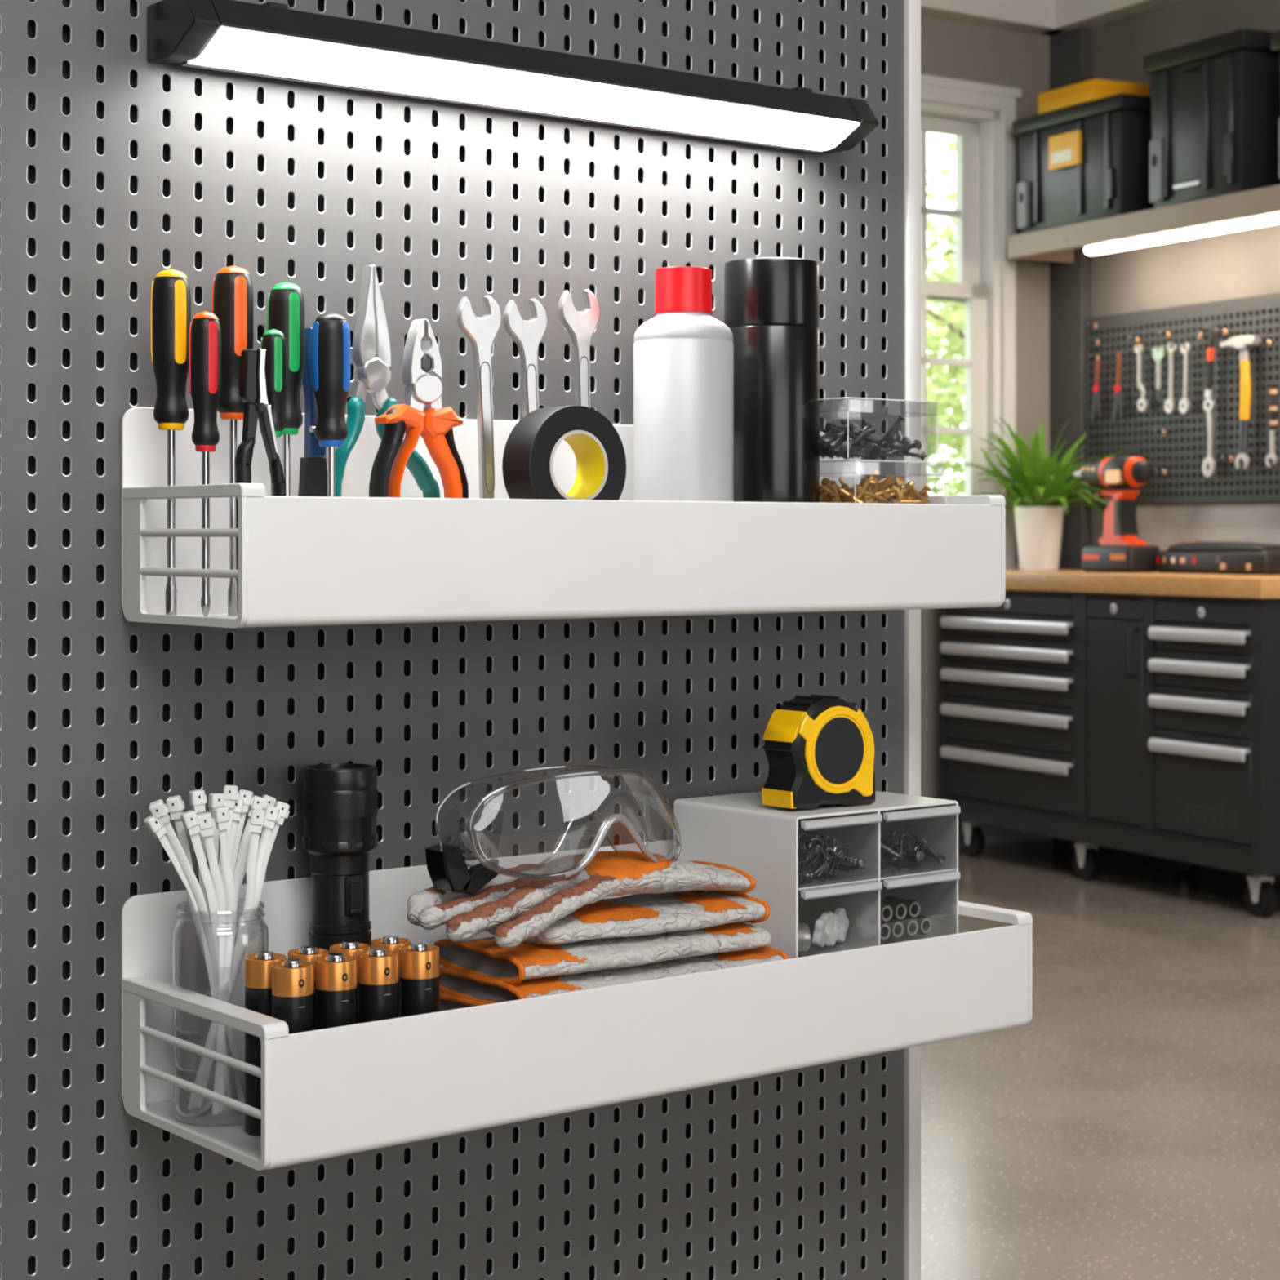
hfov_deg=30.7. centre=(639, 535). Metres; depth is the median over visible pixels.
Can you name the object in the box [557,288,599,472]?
wrench
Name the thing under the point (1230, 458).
hook
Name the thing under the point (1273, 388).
wrench
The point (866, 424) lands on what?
screw
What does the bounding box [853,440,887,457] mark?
screw
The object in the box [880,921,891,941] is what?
sleeve
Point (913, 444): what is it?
screw
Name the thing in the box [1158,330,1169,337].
hook
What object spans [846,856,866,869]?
screw
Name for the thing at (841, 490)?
screw
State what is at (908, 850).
screw
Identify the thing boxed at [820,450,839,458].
screw
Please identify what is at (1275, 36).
storage bin
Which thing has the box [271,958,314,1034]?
battery
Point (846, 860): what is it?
screw
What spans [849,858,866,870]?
screw
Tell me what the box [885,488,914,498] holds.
screw
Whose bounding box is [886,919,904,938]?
sleeve
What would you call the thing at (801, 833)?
wire hook
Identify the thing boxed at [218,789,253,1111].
cable tie
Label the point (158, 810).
cable tie
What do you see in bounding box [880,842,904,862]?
screw
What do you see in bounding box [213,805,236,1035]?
cable tie
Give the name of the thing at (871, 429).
screw
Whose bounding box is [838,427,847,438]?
screw
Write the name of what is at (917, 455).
screw
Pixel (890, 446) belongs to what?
screw
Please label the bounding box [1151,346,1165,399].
adjustable spanner
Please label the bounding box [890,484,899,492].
screw
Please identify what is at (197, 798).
cable tie
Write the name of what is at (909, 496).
screw
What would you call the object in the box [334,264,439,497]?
pliers
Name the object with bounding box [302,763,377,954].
flashlight
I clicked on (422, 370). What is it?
pliers
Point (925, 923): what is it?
sleeve
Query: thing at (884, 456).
screw
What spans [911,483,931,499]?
screw
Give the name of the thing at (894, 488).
screw
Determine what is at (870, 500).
screw
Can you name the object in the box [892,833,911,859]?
wire hook
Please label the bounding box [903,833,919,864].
wire hook
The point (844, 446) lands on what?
screw
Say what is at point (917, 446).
screw
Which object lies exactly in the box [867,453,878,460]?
screw
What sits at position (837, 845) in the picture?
wire hook
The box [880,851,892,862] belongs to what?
screw
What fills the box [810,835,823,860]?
wire hook
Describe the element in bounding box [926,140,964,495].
tree
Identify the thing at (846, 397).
clear box
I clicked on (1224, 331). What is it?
hook
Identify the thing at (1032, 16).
trim
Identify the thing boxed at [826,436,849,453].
screw
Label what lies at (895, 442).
screw
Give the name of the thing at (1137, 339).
hook
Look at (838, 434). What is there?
screw
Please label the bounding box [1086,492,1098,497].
hook
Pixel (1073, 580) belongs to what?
countertop
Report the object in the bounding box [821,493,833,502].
screw
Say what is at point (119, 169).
pegboard
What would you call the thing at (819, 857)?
wire hook
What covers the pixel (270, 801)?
cable tie
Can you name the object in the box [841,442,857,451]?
screw
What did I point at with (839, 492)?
screw
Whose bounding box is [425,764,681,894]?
goggles
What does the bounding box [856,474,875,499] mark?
screw
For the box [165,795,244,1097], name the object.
cable tie
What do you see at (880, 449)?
screw
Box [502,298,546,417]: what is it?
wrench
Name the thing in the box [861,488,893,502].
screw
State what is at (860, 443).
screw
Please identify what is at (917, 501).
screw
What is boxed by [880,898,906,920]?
sleeve
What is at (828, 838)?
wire hook
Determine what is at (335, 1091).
wall shelf
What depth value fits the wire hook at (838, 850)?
1.84 m
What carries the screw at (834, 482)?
on the screw at (824, 482)
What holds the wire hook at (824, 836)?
in the wall shelf at (335, 1091)
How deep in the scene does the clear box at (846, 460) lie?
1.88 m
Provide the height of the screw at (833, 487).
0.018 m
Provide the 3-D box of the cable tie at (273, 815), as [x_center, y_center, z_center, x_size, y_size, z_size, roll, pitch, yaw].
[-0.278,0.288,1.599,0.064,0.206,0.010,0,0,-21]
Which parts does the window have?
sash, sash, sill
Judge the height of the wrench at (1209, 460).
0.256 m
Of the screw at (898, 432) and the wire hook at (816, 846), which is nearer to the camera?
the wire hook at (816, 846)
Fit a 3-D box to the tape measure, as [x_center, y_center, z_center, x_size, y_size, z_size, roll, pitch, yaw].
[0.144,0.171,1.859,0.093,0.088,0.043,0,0,-38]
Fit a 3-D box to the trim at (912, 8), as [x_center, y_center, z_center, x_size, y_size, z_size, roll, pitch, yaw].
[0.206,-0.414,2.154,0.016,2.989,0.136,0,0,-38]
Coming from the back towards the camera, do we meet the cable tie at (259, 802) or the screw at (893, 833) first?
the screw at (893, 833)
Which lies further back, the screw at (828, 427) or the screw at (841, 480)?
the screw at (841, 480)
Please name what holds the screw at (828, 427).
on the screw at (828, 438)
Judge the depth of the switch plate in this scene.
1.66 m
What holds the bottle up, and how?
on the wall shelf at (354, 557)
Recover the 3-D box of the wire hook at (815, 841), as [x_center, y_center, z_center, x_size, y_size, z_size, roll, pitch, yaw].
[0.135,0.245,1.831,0.005,0.016,0.028,0,0,36]
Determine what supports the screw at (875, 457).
in the clear box at (846, 397)
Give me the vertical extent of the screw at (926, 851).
0.008 m
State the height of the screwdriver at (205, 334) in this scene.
0.207 m
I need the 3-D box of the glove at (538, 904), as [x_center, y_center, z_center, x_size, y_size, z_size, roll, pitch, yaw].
[-0.043,0.261,1.722,0.278,0.048,0.105,0,0,-43]
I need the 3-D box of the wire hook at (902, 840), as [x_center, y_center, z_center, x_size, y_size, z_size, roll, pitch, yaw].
[0.213,0.255,1.885,0.026,0.019,0.003,0,0,-28]
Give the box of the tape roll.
[502,404,626,500]
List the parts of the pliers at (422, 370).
handle, arm, arm, handle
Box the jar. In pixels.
[172,898,268,1126]
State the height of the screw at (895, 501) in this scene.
0.013 m
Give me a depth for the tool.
7.58 m
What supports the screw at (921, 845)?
in the wall shelf at (335, 1091)
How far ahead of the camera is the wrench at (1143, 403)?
7.89 m
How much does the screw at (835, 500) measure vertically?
0.009 m
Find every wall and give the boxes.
[920,14,1049,798]
[1090,0,1279,545]
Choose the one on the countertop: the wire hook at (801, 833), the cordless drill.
the cordless drill
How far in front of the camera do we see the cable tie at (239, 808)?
1.61 m
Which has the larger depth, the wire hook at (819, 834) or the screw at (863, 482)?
the screw at (863, 482)
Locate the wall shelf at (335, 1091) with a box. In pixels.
[121,791,1032,1170]
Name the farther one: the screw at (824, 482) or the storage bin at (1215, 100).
the storage bin at (1215, 100)
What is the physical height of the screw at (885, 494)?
0.014 m
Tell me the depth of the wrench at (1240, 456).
7.44 m
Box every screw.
[798,839,806,846]
[798,860,813,875]
[798,863,820,870]
[798,867,812,882]
[798,871,816,878]
[812,845,821,854]
[813,854,833,868]
[819,435,839,448]
[819,439,850,451]
[819,480,836,489]
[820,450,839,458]
[821,428,831,433]
[821,477,830,485]
[821,485,846,502]
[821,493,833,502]
[822,432,853,453]
[824,422,850,437]
[824,432,850,438]
[824,434,833,443]
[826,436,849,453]
[826,482,847,500]
[829,484,841,502]
[830,853,859,862]
[831,419,864,433]
[831,483,849,497]
[831,497,844,502]
[831,857,848,863]
[833,432,840,440]
[833,448,869,459]
[833,862,850,871]
[835,421,856,448]
[835,848,848,863]
[836,488,853,498]
[837,487,868,502]
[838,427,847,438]
[838,445,861,457]
[838,477,851,492]
[838,491,856,499]
[841,440,851,450]
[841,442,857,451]
[844,428,865,447]
[844,497,872,503]
[846,492,874,502]
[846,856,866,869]
[849,422,870,442]
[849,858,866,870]
[850,447,884,458]
[851,423,859,433]
[851,424,875,444]
[853,431,882,448]
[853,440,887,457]
[853,485,886,501]
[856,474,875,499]
[857,447,893,458]
[859,478,877,490]
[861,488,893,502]
[862,446,887,460]
[863,442,875,452]
[865,475,877,490]
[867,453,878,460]
[871,470,880,493]
[871,477,886,488]
[872,488,888,502]
[873,452,886,460]
[875,473,893,501]
[876,497,887,503]
[880,830,896,856]
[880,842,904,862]
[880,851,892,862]
[880,861,885,869]
[881,413,905,440]
[884,422,901,443]
[884,435,904,448]
[884,475,904,489]
[884,488,898,498]
[885,447,909,456]
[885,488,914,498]
[886,494,906,503]
[887,838,902,847]
[889,487,898,493]
[889,497,922,503]
[890,448,924,460]
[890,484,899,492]
[891,440,900,449]
[891,448,928,457]
[892,846,918,861]
[893,439,920,449]
[893,491,903,501]
[896,424,902,443]
[898,485,906,490]
[901,436,911,446]
[904,488,931,503]
[905,480,924,501]
[905,494,912,499]
[905,850,924,860]
[906,847,916,853]
[908,440,921,449]
[908,857,915,865]
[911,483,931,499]
[915,842,924,851]
[922,491,928,497]
[922,839,944,864]
[922,848,946,860]
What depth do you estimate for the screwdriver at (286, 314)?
1.65 m
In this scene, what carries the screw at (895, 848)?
in the wall shelf at (335, 1091)
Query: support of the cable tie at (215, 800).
in the jar
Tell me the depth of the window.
8.22 m
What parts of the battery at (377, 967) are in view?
casing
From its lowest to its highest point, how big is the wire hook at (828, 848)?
0.021 m
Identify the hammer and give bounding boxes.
[1219,335,1259,453]
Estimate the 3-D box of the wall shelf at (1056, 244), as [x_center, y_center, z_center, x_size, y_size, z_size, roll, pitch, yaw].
[2.012,-1.006,7.011,0.277,0.079,2.671,0,0,-27]
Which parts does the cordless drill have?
rating plate, handle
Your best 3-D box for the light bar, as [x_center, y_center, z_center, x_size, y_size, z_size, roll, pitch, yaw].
[-0.071,-0.353,1.808,0.643,0.045,0.071,0,0,-38]
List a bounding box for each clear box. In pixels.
[817,396,938,460]
[819,459,946,504]
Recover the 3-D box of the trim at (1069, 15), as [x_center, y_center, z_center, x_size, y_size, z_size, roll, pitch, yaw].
[3.977,-1.851,3.471,0.103,0.118,10.980,0,0,-27]
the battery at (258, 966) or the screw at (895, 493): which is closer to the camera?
the battery at (258, 966)
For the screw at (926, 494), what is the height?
0.015 m
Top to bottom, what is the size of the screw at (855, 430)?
0.009 m
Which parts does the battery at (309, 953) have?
casing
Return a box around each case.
[1036,75,1150,114]
[1155,540,1279,574]
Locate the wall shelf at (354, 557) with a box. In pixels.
[121,406,1005,628]
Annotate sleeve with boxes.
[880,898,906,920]
[880,902,893,922]
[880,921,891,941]
[883,895,920,918]
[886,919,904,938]
[901,916,919,937]
[914,915,932,934]
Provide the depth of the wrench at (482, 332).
1.75 m
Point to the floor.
(1129, 1130)
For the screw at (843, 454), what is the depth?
1.86 m
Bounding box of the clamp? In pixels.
[297,327,327,497]
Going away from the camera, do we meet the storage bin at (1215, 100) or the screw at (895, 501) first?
the screw at (895, 501)
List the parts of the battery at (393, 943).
casing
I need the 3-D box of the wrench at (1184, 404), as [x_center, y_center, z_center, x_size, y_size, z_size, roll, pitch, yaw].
[1.796,-0.520,7.695,0.012,0.233,0.043,0,0,-28]
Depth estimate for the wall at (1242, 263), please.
7.82 m
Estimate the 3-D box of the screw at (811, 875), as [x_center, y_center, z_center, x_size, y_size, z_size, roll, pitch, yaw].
[0.126,0.263,1.815,0.026,0.008,0.007,0,0,-14]
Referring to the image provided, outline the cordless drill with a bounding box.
[1073,456,1159,572]
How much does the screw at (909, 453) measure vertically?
0.010 m
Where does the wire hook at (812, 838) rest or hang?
in the wall shelf at (335, 1091)
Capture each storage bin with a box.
[1012,93,1155,233]
[1142,27,1279,208]
[1271,30,1279,177]
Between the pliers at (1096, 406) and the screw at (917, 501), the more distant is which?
the pliers at (1096, 406)
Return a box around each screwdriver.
[150,268,191,615]
[188,311,221,617]
[212,265,253,615]
[260,328,285,496]
[266,281,305,496]
[311,311,350,497]
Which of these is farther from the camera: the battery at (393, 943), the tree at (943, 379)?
the tree at (943, 379)
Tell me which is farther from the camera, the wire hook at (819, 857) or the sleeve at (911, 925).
the sleeve at (911, 925)
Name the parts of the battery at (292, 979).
casing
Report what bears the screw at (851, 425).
in the clear box at (846, 397)
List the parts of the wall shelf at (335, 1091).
frame, rail, panel, drawer organiser, lobed knob, lobed knob, lobed knob, rail, frame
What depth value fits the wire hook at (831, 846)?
1.84 m
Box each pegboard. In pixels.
[0,0,903,1279]
[1084,292,1279,504]
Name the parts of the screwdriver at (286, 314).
handle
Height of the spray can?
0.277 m
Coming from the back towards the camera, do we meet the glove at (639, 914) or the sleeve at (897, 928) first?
the sleeve at (897, 928)
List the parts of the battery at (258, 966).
casing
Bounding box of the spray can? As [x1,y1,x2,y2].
[724,257,819,502]
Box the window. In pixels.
[920,74,1021,569]
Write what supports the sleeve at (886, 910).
in the wall shelf at (335, 1091)
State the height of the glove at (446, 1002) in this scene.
0.031 m
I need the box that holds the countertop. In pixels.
[1004,568,1279,598]
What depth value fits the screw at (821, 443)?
1.88 m
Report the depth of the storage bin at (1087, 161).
7.79 m
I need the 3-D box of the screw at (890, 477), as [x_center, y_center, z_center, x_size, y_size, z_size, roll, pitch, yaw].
[0.197,-0.039,1.897,0.022,0.022,0.008,0,0,32]
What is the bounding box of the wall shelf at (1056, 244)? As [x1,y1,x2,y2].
[1007,184,1279,262]
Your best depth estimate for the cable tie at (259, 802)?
1.62 m
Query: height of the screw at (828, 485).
0.019 m
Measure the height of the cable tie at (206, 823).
0.204 m
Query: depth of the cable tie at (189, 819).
1.58 m
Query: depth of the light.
7.42 m
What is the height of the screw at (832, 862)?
0.015 m
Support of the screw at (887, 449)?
in the clear box at (846, 397)
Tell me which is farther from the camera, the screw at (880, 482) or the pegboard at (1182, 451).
the pegboard at (1182, 451)
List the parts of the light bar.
rail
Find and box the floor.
[920,837,1279,1279]
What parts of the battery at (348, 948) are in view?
casing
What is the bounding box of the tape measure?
[761,694,875,808]
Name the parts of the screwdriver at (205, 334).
handle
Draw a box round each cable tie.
[143,813,236,1100]
[148,799,237,1098]
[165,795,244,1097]
[180,809,232,1095]
[186,804,280,1110]
[188,789,233,1109]
[192,800,289,1107]
[196,809,266,1107]
[198,812,226,1070]
[208,793,226,1110]
[212,795,275,1114]
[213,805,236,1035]
[214,795,265,1114]
[217,785,239,1084]
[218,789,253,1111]
[224,798,244,897]
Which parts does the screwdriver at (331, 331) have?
handle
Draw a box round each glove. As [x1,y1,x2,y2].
[406,850,755,947]
[433,921,770,984]
[439,946,789,1004]
[439,991,485,1011]
[486,889,769,945]
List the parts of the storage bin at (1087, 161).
label plate, lid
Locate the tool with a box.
[1198,324,1216,397]
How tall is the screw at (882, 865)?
0.009 m
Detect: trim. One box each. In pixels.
[903,0,920,1279]
[920,0,1061,36]
[1038,0,1178,35]
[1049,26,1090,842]
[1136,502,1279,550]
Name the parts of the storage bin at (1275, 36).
lid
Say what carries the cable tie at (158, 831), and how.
in the jar
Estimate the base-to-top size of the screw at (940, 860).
0.022 m
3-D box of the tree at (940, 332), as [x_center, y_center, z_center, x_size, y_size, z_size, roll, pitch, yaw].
[0.223,-1.310,20.993,5.917,5.190,5.937,0,0,38]
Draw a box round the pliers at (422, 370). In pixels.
[368,318,468,498]
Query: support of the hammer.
hanging from the pegboard at (1182, 451)
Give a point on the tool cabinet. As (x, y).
(1149, 725)
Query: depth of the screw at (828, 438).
1.89 m
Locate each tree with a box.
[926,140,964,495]
[926,214,964,453]
[926,263,964,495]
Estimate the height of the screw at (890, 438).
0.020 m
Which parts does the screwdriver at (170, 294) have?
handle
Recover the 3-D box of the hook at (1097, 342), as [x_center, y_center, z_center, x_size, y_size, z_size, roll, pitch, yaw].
[1.580,-0.676,8.133,0.040,0.022,0.021,0,0,-27]
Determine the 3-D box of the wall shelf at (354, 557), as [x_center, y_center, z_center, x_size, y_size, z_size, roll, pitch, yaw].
[-0.030,-0.015,1.775,0.708,0.149,0.174,0,0,-38]
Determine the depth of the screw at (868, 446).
1.87 m
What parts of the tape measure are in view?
plate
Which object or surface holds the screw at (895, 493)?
in the clear box at (846, 460)
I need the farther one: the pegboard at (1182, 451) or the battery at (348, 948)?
the pegboard at (1182, 451)
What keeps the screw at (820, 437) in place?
in the clear box at (846, 397)
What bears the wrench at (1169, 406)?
hanging from the pegboard at (1182, 451)
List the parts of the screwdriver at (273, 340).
handle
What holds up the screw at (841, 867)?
in the wall shelf at (335, 1091)
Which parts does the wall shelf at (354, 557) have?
frame, rail, rail, frame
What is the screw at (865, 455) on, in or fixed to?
in the clear box at (846, 397)
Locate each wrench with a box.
[456,295,501,498]
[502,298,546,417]
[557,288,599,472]
[1134,344,1148,411]
[1164,342,1177,413]
[1178,342,1190,413]
[1202,398,1216,476]
[1235,453,1249,469]
[1265,384,1278,467]
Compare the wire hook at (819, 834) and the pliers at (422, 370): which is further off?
the wire hook at (819, 834)
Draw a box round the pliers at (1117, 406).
[1112,351,1123,421]
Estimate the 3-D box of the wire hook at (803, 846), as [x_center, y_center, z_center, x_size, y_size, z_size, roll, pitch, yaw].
[0.129,0.253,1.835,0.002,0.021,0.024,0,0,30]
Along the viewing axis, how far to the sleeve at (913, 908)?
1.89 m
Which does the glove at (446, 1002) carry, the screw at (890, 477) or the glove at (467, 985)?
the glove at (467, 985)
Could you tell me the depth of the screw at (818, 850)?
1.83 m
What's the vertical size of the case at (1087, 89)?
0.110 m
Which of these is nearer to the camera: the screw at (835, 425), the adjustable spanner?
the screw at (835, 425)
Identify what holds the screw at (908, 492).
in the clear box at (846, 460)
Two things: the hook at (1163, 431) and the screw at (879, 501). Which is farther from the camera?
the hook at (1163, 431)
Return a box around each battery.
[244,951,286,1136]
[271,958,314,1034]
[287,945,328,1030]
[315,952,356,1030]
[329,940,370,1023]
[357,947,398,1023]
[370,935,410,1017]
[398,942,439,1017]
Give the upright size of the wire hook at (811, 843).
0.024 m
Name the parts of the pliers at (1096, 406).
handle, handle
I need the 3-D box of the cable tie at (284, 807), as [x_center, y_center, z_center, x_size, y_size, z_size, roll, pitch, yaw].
[-0.274,0.287,1.603,0.067,0.208,0.010,0,0,-23]
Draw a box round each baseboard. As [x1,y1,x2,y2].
[958,819,1053,847]
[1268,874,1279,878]
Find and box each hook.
[798,832,813,857]
[798,844,806,869]
[798,844,832,864]
[798,846,815,859]
[799,840,817,859]
[800,840,813,865]
[801,840,813,868]
[807,837,822,862]
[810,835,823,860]
[810,850,820,869]
[813,847,844,874]
[817,833,826,858]
[817,837,839,864]
[817,848,842,875]
[822,835,838,862]
[823,844,838,873]
[825,831,835,863]
[828,845,846,875]
[831,847,842,875]
[889,839,917,863]
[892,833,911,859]
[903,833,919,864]
[1085,321,1097,328]
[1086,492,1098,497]
[1088,338,1099,345]
[1088,354,1099,359]
[1127,335,1139,342]
[1153,428,1165,435]
[1154,468,1166,475]
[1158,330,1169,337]
[1214,328,1227,335]
[1221,454,1233,462]
[1258,339,1271,346]
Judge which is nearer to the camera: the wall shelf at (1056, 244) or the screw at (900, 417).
the screw at (900, 417)
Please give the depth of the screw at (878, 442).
1.88 m
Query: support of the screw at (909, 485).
in the clear box at (846, 460)
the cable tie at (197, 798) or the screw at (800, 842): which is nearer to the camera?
the cable tie at (197, 798)
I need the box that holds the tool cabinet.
[939,590,1279,916]
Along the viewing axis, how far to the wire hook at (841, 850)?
1.83 m
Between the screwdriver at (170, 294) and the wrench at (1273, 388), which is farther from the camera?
the wrench at (1273, 388)
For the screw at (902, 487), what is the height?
0.012 m
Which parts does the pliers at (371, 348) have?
handle, arm, arm, handle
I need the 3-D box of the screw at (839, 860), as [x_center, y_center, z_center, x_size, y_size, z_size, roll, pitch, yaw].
[0.160,0.252,1.840,0.007,0.010,0.026,0,0,15]
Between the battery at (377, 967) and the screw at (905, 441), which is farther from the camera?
the screw at (905, 441)
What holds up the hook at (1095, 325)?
attached to the pegboard at (1182, 451)
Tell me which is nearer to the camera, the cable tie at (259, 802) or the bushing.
the cable tie at (259, 802)
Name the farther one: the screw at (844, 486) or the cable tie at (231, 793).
the screw at (844, 486)
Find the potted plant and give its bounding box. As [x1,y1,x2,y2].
[946,416,1137,569]
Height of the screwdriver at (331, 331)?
0.214 m
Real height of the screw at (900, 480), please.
0.012 m
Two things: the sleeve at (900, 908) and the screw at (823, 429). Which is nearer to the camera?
the sleeve at (900, 908)
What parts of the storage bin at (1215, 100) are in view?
lid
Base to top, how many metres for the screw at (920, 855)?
0.009 m
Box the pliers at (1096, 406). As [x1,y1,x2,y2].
[1091,360,1102,422]
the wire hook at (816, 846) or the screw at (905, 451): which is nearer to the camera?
the wire hook at (816, 846)
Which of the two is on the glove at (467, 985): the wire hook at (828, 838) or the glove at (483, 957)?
the glove at (483, 957)
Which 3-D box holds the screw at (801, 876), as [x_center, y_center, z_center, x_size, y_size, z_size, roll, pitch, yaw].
[0.128,0.264,1.819,0.007,0.010,0.026,0,0,25]
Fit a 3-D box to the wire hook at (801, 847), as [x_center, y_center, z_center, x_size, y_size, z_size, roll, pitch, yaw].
[0.127,0.254,1.832,0.024,0.021,0.004,0,0,-6]
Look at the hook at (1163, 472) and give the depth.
7.82 m
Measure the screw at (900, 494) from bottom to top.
0.009 m
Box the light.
[1083,212,1279,254]
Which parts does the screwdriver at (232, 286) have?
handle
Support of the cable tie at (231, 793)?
in the jar
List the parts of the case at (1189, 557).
lid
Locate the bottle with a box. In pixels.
[633,266,733,501]
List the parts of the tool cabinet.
handle, handle, handle, handle, handle, drawer, drawer, drawer, drawer, drawer, drawer, drawer, door, handle, handle, handle, handle, handle, drawer, drawer, drawer, drawer, drawer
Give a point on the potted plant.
(1040, 499)
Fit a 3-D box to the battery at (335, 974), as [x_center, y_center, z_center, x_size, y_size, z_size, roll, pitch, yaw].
[-0.202,0.337,1.547,0.028,0.120,0.028,0,0,-38]
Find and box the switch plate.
[344,875,363,917]
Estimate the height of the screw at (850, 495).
0.008 m
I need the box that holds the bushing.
[798,922,810,951]
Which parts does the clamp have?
handle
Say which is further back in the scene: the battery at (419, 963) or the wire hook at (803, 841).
the wire hook at (803, 841)
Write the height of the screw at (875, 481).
0.015 m
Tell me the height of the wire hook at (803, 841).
0.018 m
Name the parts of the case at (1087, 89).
handle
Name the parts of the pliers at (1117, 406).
handle, handle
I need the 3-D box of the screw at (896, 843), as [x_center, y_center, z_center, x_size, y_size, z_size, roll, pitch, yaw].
[0.203,0.253,1.919,0.028,0.008,0.008,0,0,-19]
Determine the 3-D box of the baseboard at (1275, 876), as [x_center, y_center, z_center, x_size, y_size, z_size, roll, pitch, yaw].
[4.066,1.020,3.388,0.018,0.120,10.750,0,0,-27]
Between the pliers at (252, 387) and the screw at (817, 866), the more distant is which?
the screw at (817, 866)
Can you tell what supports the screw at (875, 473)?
in the clear box at (846, 460)
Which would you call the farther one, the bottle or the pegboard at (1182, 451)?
the pegboard at (1182, 451)
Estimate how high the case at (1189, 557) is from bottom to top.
0.102 m
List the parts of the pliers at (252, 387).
handle, arm, arm, arm, handle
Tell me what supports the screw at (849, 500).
in the clear box at (846, 460)
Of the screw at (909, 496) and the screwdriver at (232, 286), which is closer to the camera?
the screwdriver at (232, 286)
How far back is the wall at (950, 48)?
8.27 m
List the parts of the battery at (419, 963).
casing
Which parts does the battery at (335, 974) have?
casing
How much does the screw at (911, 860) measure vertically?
0.008 m
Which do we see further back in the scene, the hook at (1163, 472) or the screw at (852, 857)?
the hook at (1163, 472)
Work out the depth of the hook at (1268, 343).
7.37 m
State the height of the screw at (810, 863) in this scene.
0.010 m
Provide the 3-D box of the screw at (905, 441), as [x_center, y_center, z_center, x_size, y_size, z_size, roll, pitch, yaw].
[0.218,-0.077,1.912,0.008,0.008,0.030,0,0,9]
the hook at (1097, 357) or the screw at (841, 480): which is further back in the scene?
the hook at (1097, 357)
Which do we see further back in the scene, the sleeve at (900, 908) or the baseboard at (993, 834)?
the baseboard at (993, 834)
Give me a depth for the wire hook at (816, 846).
1.82 m
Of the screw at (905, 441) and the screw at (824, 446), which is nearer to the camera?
the screw at (824, 446)
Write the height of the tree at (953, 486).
4.883 m
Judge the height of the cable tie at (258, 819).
0.204 m
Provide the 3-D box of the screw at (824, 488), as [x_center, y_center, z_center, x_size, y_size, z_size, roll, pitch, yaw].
[0.159,-0.032,1.894,0.025,0.018,0.008,0,0,-21]
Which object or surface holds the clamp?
on the wall shelf at (354, 557)
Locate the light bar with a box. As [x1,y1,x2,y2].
[147,0,878,154]
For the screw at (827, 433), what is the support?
in the clear box at (846, 397)
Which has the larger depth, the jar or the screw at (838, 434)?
the screw at (838, 434)
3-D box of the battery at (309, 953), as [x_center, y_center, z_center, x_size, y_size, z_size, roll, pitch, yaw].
[-0.224,0.337,1.576,0.028,0.120,0.028,0,0,-38]
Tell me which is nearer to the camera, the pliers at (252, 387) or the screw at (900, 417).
the pliers at (252, 387)
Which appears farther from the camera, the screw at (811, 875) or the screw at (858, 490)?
the screw at (858, 490)
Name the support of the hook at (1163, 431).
attached to the pegboard at (1182, 451)
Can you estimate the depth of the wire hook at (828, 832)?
1.83 m
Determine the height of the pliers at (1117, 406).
0.237 m
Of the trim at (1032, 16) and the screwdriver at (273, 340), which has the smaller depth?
the screwdriver at (273, 340)

